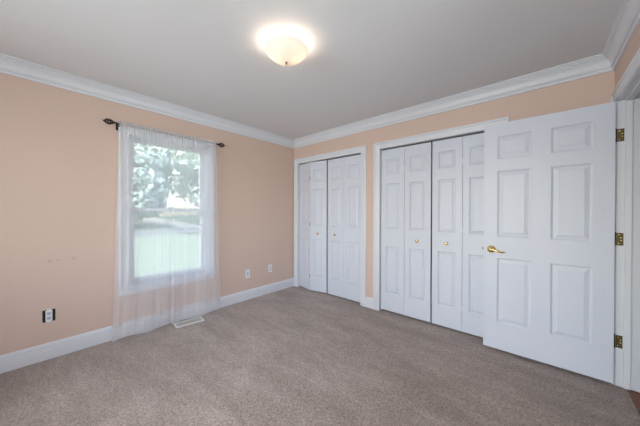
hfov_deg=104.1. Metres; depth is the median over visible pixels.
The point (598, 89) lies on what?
wall
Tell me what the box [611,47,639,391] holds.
door frame
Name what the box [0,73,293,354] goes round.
wall
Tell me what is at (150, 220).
driveway
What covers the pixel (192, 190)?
tree
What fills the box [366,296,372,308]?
baseboard
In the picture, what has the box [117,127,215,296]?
window
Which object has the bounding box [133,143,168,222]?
tree
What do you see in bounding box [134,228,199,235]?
street
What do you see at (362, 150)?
trim
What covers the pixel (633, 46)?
wall
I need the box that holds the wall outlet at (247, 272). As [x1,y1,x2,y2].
[245,269,249,277]
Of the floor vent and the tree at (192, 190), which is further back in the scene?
the tree at (192, 190)
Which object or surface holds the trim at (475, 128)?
attached to the wall at (598, 89)
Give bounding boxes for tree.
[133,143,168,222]
[135,144,188,216]
[166,148,198,168]
[168,153,199,217]
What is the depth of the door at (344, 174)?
3.56 m
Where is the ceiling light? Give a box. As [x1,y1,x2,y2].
[264,35,307,65]
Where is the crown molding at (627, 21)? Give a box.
[0,0,639,147]
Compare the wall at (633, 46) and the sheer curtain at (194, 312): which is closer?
the wall at (633, 46)
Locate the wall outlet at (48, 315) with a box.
[42,309,54,322]
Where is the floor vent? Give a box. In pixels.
[174,316,203,327]
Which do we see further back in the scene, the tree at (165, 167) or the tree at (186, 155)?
the tree at (165, 167)
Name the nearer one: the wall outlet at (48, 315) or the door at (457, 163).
the wall outlet at (48, 315)
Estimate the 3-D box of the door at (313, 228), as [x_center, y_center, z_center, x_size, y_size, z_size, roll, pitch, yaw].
[-0.133,0.207,3.962,0.590,2.009,0.094,0,0,41]
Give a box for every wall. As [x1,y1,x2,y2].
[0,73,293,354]
[294,71,614,297]
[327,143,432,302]
[615,23,639,86]
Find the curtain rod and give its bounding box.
[103,118,224,146]
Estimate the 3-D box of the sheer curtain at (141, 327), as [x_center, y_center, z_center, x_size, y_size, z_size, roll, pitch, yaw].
[-1.784,0.169,2.551,0.029,2.116,0.541,0,0,41]
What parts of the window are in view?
sill, sash, sash, frame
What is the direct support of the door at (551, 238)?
in the wall at (633, 46)
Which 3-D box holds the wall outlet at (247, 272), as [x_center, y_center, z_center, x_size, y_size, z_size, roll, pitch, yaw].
[-1.028,0.866,3.551,0.008,0.115,0.070,0,0,41]
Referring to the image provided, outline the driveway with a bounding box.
[139,218,199,227]
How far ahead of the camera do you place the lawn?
10.68 m
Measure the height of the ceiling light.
0.152 m
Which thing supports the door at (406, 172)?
in the wall at (598, 89)
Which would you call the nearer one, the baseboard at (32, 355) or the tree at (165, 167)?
the baseboard at (32, 355)
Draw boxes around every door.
[299,160,327,292]
[328,154,360,301]
[381,142,431,321]
[432,133,483,336]
[482,101,623,382]
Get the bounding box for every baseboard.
[0,278,293,373]
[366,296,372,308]
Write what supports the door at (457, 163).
in the wall at (598, 89)
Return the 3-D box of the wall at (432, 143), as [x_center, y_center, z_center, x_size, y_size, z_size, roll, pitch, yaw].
[1.171,0.018,3.372,3.772,2.440,0.630,0,0,41]
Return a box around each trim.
[294,145,366,306]
[373,116,509,310]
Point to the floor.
(291, 356)
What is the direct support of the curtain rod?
attached to the wall at (59, 155)
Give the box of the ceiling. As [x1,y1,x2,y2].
[0,0,622,138]
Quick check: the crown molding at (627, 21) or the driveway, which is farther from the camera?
the driveway
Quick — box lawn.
[134,233,199,276]
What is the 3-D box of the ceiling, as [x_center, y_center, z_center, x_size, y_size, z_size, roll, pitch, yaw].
[-0.478,-1.246,1.496,3.772,0.100,5.620,0,0,41]
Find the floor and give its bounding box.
[0,279,639,425]
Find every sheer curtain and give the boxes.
[112,121,173,341]
[172,132,219,324]
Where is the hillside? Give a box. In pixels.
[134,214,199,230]

